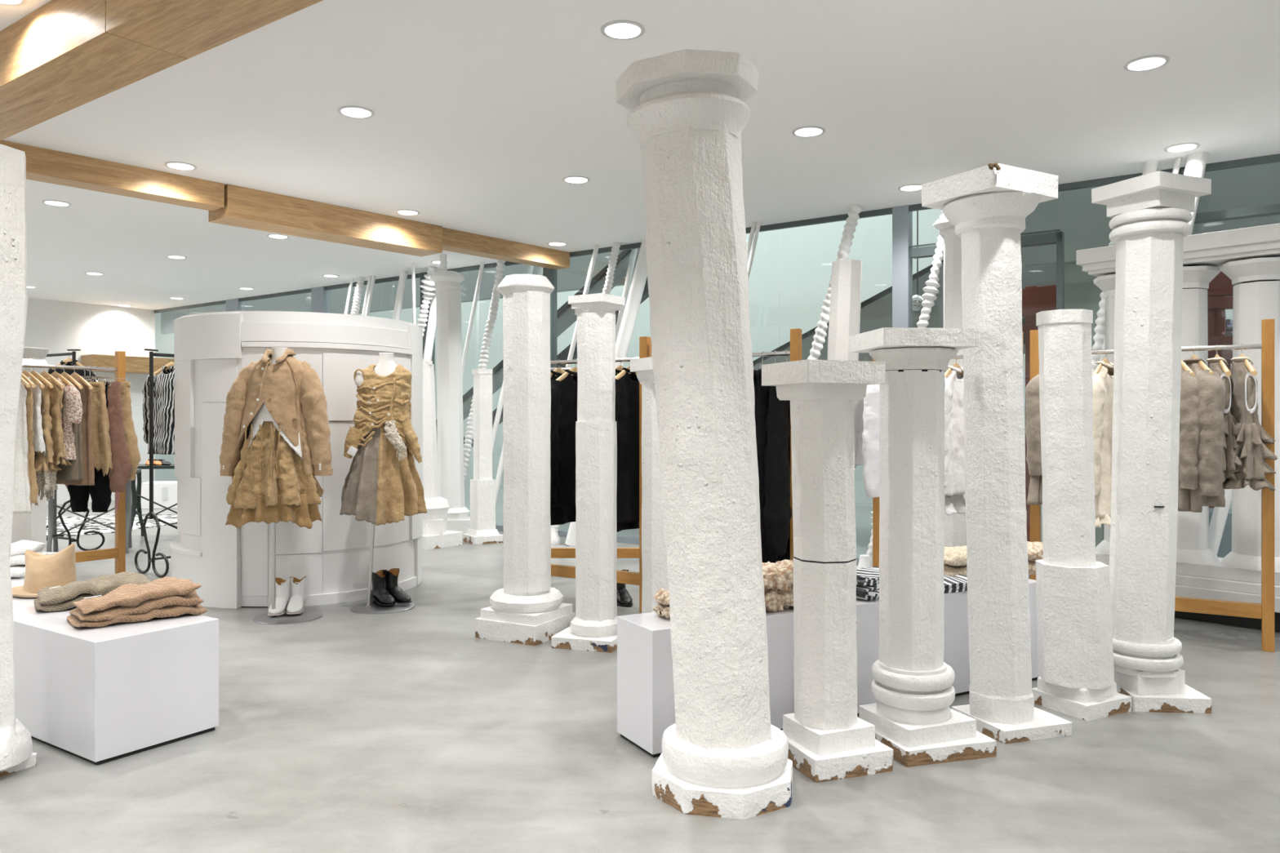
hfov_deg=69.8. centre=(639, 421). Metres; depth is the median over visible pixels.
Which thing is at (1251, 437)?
dress
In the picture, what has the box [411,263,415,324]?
leaning pole
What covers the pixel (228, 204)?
ceiling beam
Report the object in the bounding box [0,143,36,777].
column
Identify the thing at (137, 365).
beam
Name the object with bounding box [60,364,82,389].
hanger
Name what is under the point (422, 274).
trim
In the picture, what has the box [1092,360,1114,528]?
coat
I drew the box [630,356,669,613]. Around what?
column
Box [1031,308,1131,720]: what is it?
column
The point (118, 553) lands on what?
clothes rack
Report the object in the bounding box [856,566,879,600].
stack
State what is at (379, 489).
skirt
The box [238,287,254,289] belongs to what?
recessed light
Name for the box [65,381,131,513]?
coat
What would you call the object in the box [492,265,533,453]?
leaning pole
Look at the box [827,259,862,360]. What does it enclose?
column
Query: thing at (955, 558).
folded knit
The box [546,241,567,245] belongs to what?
recessed light
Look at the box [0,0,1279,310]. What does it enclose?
ceiling
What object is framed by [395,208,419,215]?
recessed light
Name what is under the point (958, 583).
stack
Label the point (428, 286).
pole
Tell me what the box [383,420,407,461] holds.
scarf
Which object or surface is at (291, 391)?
jacket
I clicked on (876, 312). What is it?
window
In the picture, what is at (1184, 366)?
hanger
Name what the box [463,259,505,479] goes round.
pole
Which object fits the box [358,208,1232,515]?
window
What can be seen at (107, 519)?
rug
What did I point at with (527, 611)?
column
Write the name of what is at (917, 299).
globe lamp
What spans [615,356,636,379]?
hanger
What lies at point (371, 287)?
leaning pole
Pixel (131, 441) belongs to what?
sleeve
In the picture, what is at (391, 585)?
boot
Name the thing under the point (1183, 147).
recessed light
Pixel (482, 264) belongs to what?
leaning pole
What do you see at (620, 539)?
baseboard
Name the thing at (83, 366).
hanger
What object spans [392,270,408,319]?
leaning pole
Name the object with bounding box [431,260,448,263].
recessed light
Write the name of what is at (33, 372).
hanger
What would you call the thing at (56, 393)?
ruched top
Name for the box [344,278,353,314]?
leaning pole
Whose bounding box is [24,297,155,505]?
wall
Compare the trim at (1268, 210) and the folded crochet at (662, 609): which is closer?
the folded crochet at (662, 609)
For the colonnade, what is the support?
on the floor at (341, 731)
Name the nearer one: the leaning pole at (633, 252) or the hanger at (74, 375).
the hanger at (74, 375)
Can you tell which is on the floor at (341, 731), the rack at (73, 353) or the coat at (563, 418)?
the rack at (73, 353)
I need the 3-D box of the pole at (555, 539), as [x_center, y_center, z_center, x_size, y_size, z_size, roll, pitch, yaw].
[-0.546,-0.262,8.636,0.728,2.834,0.166,0,0,0]
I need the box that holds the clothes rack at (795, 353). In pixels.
[650,328,801,560]
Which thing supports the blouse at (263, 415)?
attached to the mannequin at (307, 615)
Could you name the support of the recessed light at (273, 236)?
in the ceiling
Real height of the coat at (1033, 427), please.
0.742 m
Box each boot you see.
[266,577,293,615]
[285,576,308,614]
[370,569,395,605]
[382,568,412,604]
[616,569,633,605]
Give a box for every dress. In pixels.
[55,378,94,485]
[1205,357,1242,481]
[1222,356,1277,490]
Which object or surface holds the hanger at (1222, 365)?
hanging from the clothes rack at (1264, 611)
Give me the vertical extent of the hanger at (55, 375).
0.174 m
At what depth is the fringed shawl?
6.16 m
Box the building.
[1022,271,1235,542]
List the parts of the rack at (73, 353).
post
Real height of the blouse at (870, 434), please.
0.746 m
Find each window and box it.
[160,250,635,334]
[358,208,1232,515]
[752,231,1056,370]
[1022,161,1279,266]
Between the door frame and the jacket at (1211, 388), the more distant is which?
the door frame
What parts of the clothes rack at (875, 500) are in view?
post, hanging rail, post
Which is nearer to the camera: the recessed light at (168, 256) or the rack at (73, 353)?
the rack at (73, 353)
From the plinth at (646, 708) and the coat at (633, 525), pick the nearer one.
the plinth at (646, 708)
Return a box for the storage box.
[141,480,177,509]
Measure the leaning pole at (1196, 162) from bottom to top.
2.852 m
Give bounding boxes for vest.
[13,382,31,513]
[23,384,38,506]
[56,377,84,480]
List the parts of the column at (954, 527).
crown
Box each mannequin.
[253,346,323,624]
[350,352,414,614]
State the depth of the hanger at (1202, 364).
4.65 m
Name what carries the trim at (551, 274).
on the floor at (341, 731)
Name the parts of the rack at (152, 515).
post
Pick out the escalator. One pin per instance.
(566, 317)
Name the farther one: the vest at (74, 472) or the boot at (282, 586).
the vest at (74, 472)
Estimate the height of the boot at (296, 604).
0.198 m
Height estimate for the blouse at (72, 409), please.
0.562 m
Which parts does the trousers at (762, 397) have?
trouser leg, trouser leg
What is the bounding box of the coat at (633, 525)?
[615,368,639,532]
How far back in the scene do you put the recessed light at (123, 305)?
13.27 m
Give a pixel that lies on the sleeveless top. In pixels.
(38, 442)
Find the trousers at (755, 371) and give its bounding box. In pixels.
[753,369,758,424]
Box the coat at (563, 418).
[550,369,577,506]
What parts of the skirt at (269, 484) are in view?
tie cord, tie cord, tie cord, tie cord, tie cord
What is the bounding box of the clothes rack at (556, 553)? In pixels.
[550,367,639,558]
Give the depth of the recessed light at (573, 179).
6.39 m
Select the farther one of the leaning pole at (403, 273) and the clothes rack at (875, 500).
the leaning pole at (403, 273)
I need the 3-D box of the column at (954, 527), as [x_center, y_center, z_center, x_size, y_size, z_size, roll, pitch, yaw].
[2.167,-0.119,6.300,0.307,2.538,0.304,0,0,0]
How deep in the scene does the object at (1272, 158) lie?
7.56 m
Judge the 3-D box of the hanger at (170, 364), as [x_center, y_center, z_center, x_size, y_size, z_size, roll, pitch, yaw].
[-3.600,-0.421,7.050,0.400,0.174,0.026,0,0,20]
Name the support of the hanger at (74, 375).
hanging from the clothes rack at (118, 553)
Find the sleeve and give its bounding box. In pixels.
[120,382,141,480]
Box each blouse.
[55,377,83,460]
[248,402,302,459]
[862,384,879,497]
[944,365,964,495]
[944,368,965,515]
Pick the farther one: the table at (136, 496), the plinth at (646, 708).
the table at (136, 496)
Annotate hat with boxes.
[12,542,75,597]
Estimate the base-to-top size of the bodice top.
0.606 m
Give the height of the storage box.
0.340 m
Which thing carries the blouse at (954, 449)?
hanging from the hanger at (948, 371)
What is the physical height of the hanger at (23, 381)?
0.174 m
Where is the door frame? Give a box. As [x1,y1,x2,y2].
[911,231,1061,258]
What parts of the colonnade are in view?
lintel moulding, lintel moulding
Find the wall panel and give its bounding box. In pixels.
[1064,262,1103,546]
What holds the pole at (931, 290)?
on the floor at (341, 731)
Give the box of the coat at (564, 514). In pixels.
[550,369,576,525]
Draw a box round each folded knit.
[943,545,967,576]
[1026,541,1043,574]
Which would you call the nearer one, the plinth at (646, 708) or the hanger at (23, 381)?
the plinth at (646, 708)
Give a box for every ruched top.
[34,377,61,472]
[44,377,72,466]
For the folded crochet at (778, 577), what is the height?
0.175 m
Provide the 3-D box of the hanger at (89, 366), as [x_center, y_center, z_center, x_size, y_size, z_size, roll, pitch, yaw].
[-3.909,-0.320,6.529,0.340,0.150,0.018,0,0,9]
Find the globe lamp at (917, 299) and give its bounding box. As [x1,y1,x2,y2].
[912,210,924,313]
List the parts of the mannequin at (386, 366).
plate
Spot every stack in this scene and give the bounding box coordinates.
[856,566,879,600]
[943,573,967,592]
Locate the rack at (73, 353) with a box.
[46,349,104,551]
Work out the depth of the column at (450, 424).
9.10 m
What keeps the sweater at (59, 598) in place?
on the plinth at (97, 695)
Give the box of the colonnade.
[1075,222,1279,632]
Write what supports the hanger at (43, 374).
hanging from the clothes rack at (118, 553)
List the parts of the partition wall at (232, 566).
skirting, door sill, skirting, skirting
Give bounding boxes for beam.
[0,0,322,140]
[0,139,569,269]
[80,354,174,373]
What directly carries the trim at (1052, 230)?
attached to the door frame
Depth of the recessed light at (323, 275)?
10.57 m
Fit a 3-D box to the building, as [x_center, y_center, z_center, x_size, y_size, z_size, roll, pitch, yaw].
[4.345,-0.114,7.989,2.696,2.528,1.072,0,0,-9]
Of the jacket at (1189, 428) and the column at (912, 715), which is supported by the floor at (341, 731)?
the column at (912, 715)
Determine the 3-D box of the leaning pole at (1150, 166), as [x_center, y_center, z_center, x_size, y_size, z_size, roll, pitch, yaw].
[3.084,-0.266,6.136,0.076,2.848,0.722,0,0,-39]
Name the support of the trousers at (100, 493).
hanging from the hanger at (89, 366)
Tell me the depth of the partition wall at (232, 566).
5.76 m
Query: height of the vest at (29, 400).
0.860 m
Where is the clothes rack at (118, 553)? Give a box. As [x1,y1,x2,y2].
[22,351,125,573]
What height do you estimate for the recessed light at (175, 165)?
0.073 m
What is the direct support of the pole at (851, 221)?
on the floor at (341, 731)
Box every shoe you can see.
[153,459,162,465]
[157,459,171,465]
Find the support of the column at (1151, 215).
on the floor at (341, 731)
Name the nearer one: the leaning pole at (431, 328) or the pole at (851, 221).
the pole at (851, 221)
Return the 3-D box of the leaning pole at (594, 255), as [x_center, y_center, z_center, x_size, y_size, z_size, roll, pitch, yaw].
[-0.749,-0.266,8.775,0.747,2.842,0.045,0,0,12]
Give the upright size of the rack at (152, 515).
1.690 m
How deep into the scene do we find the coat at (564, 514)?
5.79 m
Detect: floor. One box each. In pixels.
[0,498,1279,852]
[464,483,1042,556]
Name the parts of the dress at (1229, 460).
armhole trim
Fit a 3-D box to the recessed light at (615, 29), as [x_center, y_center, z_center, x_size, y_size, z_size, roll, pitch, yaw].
[-0.073,-1.700,3.912,0.190,0.073,0.190,0,0,0]
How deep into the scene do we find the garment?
4.93 m
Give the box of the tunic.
[853,399,863,467]
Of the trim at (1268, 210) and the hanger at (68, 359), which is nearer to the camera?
the trim at (1268, 210)
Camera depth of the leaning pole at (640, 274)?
8.44 m
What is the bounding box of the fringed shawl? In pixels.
[35,408,57,501]
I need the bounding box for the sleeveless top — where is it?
[27,377,45,453]
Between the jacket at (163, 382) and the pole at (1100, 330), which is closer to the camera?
the pole at (1100, 330)
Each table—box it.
[46,468,141,553]
[131,463,177,536]
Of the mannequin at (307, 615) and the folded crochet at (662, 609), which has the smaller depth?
the folded crochet at (662, 609)
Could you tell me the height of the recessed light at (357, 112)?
0.073 m
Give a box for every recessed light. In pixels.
[0,0,27,5]
[42,200,71,206]
[84,271,103,275]
[118,304,132,306]
[164,161,196,170]
[166,255,186,258]
[168,297,184,299]
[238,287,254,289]
[266,234,288,239]
[322,274,339,277]
[337,105,374,118]
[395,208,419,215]
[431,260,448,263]
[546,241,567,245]
[562,175,590,183]
[600,20,644,39]
[791,125,825,137]
[897,183,921,191]
[1123,54,1169,71]
[1164,142,1199,152]
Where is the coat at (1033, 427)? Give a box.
[1025,374,1042,505]
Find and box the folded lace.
[9,540,48,577]
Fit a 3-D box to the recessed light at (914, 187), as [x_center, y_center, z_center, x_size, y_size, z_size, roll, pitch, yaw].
[1.940,-1.700,6.549,0.190,0.073,0.190,0,0,0]
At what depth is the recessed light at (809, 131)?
5.33 m
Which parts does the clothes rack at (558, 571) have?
hanging rail, rail, post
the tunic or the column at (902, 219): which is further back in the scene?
the column at (902, 219)
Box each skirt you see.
[88,382,112,476]
[225,421,323,529]
[339,423,426,525]
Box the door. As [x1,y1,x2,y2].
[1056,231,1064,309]
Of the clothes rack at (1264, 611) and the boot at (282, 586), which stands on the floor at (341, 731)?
the clothes rack at (1264, 611)
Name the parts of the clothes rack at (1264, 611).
post, hanging rail, rail, post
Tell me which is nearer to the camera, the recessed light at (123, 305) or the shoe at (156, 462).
the shoe at (156, 462)
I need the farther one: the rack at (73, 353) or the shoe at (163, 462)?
the shoe at (163, 462)
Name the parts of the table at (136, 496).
leg, leg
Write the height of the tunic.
0.589 m
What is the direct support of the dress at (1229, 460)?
hanging from the hanger at (1222, 365)
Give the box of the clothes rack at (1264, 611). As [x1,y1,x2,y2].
[1030,319,1274,652]
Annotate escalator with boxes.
[435,248,648,448]
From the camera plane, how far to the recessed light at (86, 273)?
10.39 m
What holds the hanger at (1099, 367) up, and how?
hanging from the clothes rack at (1264, 611)
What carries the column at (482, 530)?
on the floor at (341, 731)
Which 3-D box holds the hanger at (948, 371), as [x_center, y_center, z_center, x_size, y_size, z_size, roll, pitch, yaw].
[1.852,-0.308,5.378,0.026,0.174,0.400,0,0,42]
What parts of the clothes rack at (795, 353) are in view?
hanging rail, post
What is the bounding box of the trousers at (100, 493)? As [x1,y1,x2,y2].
[67,381,111,512]
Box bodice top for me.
[343,364,422,462]
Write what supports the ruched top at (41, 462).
hanging from the hanger at (33, 372)
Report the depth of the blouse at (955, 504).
5.38 m
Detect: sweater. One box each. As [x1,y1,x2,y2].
[34,572,151,611]
[66,576,207,627]
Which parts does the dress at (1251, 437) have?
armhole trim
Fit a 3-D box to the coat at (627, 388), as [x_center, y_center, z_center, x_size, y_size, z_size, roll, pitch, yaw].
[-0.049,0.140,5.589,0.135,0.927,0.580,0,0,36]
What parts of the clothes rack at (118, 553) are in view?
hanging rail, rail, post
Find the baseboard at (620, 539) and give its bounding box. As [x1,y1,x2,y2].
[495,524,1030,578]
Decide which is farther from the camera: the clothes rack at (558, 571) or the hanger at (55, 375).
the hanger at (55, 375)
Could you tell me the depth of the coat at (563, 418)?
5.66 m
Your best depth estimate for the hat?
3.88 m
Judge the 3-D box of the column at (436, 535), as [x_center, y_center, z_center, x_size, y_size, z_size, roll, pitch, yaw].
[-1.996,0.297,8.498,0.512,1.706,0.510,0,0,37]
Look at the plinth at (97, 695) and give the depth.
3.23 m
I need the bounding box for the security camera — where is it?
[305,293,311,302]
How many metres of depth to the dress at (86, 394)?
6.35 m
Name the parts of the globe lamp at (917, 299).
globe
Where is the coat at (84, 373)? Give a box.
[48,360,97,381]
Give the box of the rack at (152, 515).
[134,348,177,577]
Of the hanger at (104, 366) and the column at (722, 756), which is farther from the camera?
the hanger at (104, 366)
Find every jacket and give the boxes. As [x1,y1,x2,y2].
[142,364,174,454]
[219,348,333,475]
[1177,368,1202,512]
[1182,358,1226,506]
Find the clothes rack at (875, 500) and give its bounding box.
[872,331,1023,567]
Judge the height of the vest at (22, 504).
0.901 m
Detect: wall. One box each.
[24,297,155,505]
[155,312,177,480]
[168,311,422,608]
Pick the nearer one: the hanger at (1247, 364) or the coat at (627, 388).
the hanger at (1247, 364)
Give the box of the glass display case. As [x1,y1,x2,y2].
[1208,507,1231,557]
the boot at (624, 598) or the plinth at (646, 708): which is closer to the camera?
the plinth at (646, 708)
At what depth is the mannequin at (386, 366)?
5.63 m
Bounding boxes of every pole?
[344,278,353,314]
[351,276,364,315]
[361,275,372,315]
[364,275,375,315]
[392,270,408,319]
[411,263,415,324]
[417,266,436,336]
[422,268,439,360]
[462,261,484,376]
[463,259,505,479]
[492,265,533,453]
[495,266,542,505]
[551,242,620,544]
[564,240,647,546]
[565,244,599,367]
[572,248,637,546]
[746,222,756,262]
[747,221,761,278]
[807,205,862,359]
[856,210,946,568]
[1091,240,1115,373]
[1099,159,1159,360]
[1172,157,1182,173]
[1183,151,1208,235]
[1208,488,1231,555]
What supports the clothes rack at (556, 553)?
on the floor at (341, 731)
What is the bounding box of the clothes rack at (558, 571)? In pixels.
[550,336,650,612]
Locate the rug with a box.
[46,513,177,536]
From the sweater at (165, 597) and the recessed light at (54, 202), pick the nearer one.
the sweater at (165, 597)
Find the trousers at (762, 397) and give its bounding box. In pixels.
[755,368,790,563]
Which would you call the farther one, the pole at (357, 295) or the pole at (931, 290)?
the pole at (357, 295)
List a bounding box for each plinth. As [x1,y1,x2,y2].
[10,577,218,764]
[617,578,1039,757]
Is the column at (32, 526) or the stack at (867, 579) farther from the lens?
the column at (32, 526)
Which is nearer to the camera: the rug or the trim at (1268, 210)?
the trim at (1268, 210)
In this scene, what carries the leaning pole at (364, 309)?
on the floor at (341, 731)
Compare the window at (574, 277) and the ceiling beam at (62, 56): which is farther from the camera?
the window at (574, 277)
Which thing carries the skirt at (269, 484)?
attached to the mannequin at (307, 615)
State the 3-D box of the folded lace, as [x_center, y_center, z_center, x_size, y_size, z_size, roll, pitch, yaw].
[-2.994,0.652,4.346,0.309,0.166,0.213,0,0,-17]
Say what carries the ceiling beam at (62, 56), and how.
attached to the ceiling
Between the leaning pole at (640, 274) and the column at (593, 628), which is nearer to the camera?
the column at (593, 628)
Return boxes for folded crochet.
[653,586,670,619]
[762,559,793,612]
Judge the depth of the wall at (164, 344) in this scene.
17.82 m
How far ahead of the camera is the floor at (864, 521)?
10.58 m
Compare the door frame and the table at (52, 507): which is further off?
the table at (52, 507)
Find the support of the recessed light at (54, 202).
in the ceiling
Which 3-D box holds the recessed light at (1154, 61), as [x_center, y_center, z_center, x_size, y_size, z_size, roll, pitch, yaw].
[2.359,-1.700,4.275,0.190,0.073,0.190,0,0,0]
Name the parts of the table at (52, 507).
leg, leg, leg, leg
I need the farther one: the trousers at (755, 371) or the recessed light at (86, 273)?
the recessed light at (86, 273)
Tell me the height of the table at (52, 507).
0.722 m
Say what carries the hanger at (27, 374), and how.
hanging from the clothes rack at (118, 553)
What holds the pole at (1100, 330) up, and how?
on the floor at (341, 731)
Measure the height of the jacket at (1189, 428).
0.752 m
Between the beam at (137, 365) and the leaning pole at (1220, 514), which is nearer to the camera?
the leaning pole at (1220, 514)
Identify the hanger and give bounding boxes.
[20,377,30,387]
[21,373,35,387]
[22,364,44,387]
[29,363,53,388]
[39,364,64,388]
[50,364,75,386]
[51,351,88,370]
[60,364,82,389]
[70,364,93,389]
[81,365,106,384]
[82,365,111,386]
[83,365,117,382]
[86,366,127,382]
[153,358,174,375]
[550,360,565,377]
[555,359,577,381]
[615,356,623,374]
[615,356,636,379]
[944,354,963,377]
[1092,348,1111,375]
[1181,360,1195,376]
[1190,345,1214,374]
[1214,344,1231,376]
[1239,343,1257,375]
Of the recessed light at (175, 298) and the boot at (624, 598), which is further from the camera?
the recessed light at (175, 298)
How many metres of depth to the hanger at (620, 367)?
5.61 m
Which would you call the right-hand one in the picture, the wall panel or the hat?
the wall panel
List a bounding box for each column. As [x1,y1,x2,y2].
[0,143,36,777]
[11,346,56,555]
[422,360,462,550]
[430,254,470,537]
[462,368,502,544]
[475,274,575,645]
[551,293,625,653]
[615,48,792,819]
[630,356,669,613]
[761,359,893,782]
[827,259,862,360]
[848,327,996,767]
[892,204,912,327]
[921,162,1071,744]
[933,217,966,546]
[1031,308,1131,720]
[1091,170,1212,713]
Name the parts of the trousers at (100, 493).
trouser leg, trouser leg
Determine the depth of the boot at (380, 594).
5.75 m
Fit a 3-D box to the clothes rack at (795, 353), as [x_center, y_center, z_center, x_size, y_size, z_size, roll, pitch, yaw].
[0.481,0.320,5.280,0.922,1.660,0.052,0,0,29]
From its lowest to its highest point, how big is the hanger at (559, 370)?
0.174 m
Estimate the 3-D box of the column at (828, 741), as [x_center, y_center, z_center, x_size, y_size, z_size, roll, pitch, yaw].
[0.625,0.477,3.107,0.334,1.346,0.315,0,0,-20]
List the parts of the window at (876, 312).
handrail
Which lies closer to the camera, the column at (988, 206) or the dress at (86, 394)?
the column at (988, 206)
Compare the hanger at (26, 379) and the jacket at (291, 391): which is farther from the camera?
the hanger at (26, 379)
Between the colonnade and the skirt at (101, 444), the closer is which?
the colonnade
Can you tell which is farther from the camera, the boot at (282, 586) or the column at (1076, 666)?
the boot at (282, 586)
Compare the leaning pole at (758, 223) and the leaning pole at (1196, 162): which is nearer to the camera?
the leaning pole at (1196, 162)
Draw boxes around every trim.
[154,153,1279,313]
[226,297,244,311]
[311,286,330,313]
[420,271,435,385]
[542,267,557,367]
[908,229,1060,247]
[1194,204,1279,223]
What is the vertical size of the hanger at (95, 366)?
0.150 m
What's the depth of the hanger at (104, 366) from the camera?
6.61 m
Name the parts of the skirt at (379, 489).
grey panel, tan panel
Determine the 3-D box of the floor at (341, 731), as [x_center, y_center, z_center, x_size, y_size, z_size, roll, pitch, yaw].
[-3.293,1.200,4.802,16.941,0.100,9.991,0,0,36]
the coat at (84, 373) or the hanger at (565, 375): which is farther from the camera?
the coat at (84, 373)
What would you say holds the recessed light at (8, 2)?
in the ceiling
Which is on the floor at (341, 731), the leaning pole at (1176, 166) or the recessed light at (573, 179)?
the leaning pole at (1176, 166)
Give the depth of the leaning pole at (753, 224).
7.69 m
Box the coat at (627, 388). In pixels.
[615,367,639,523]

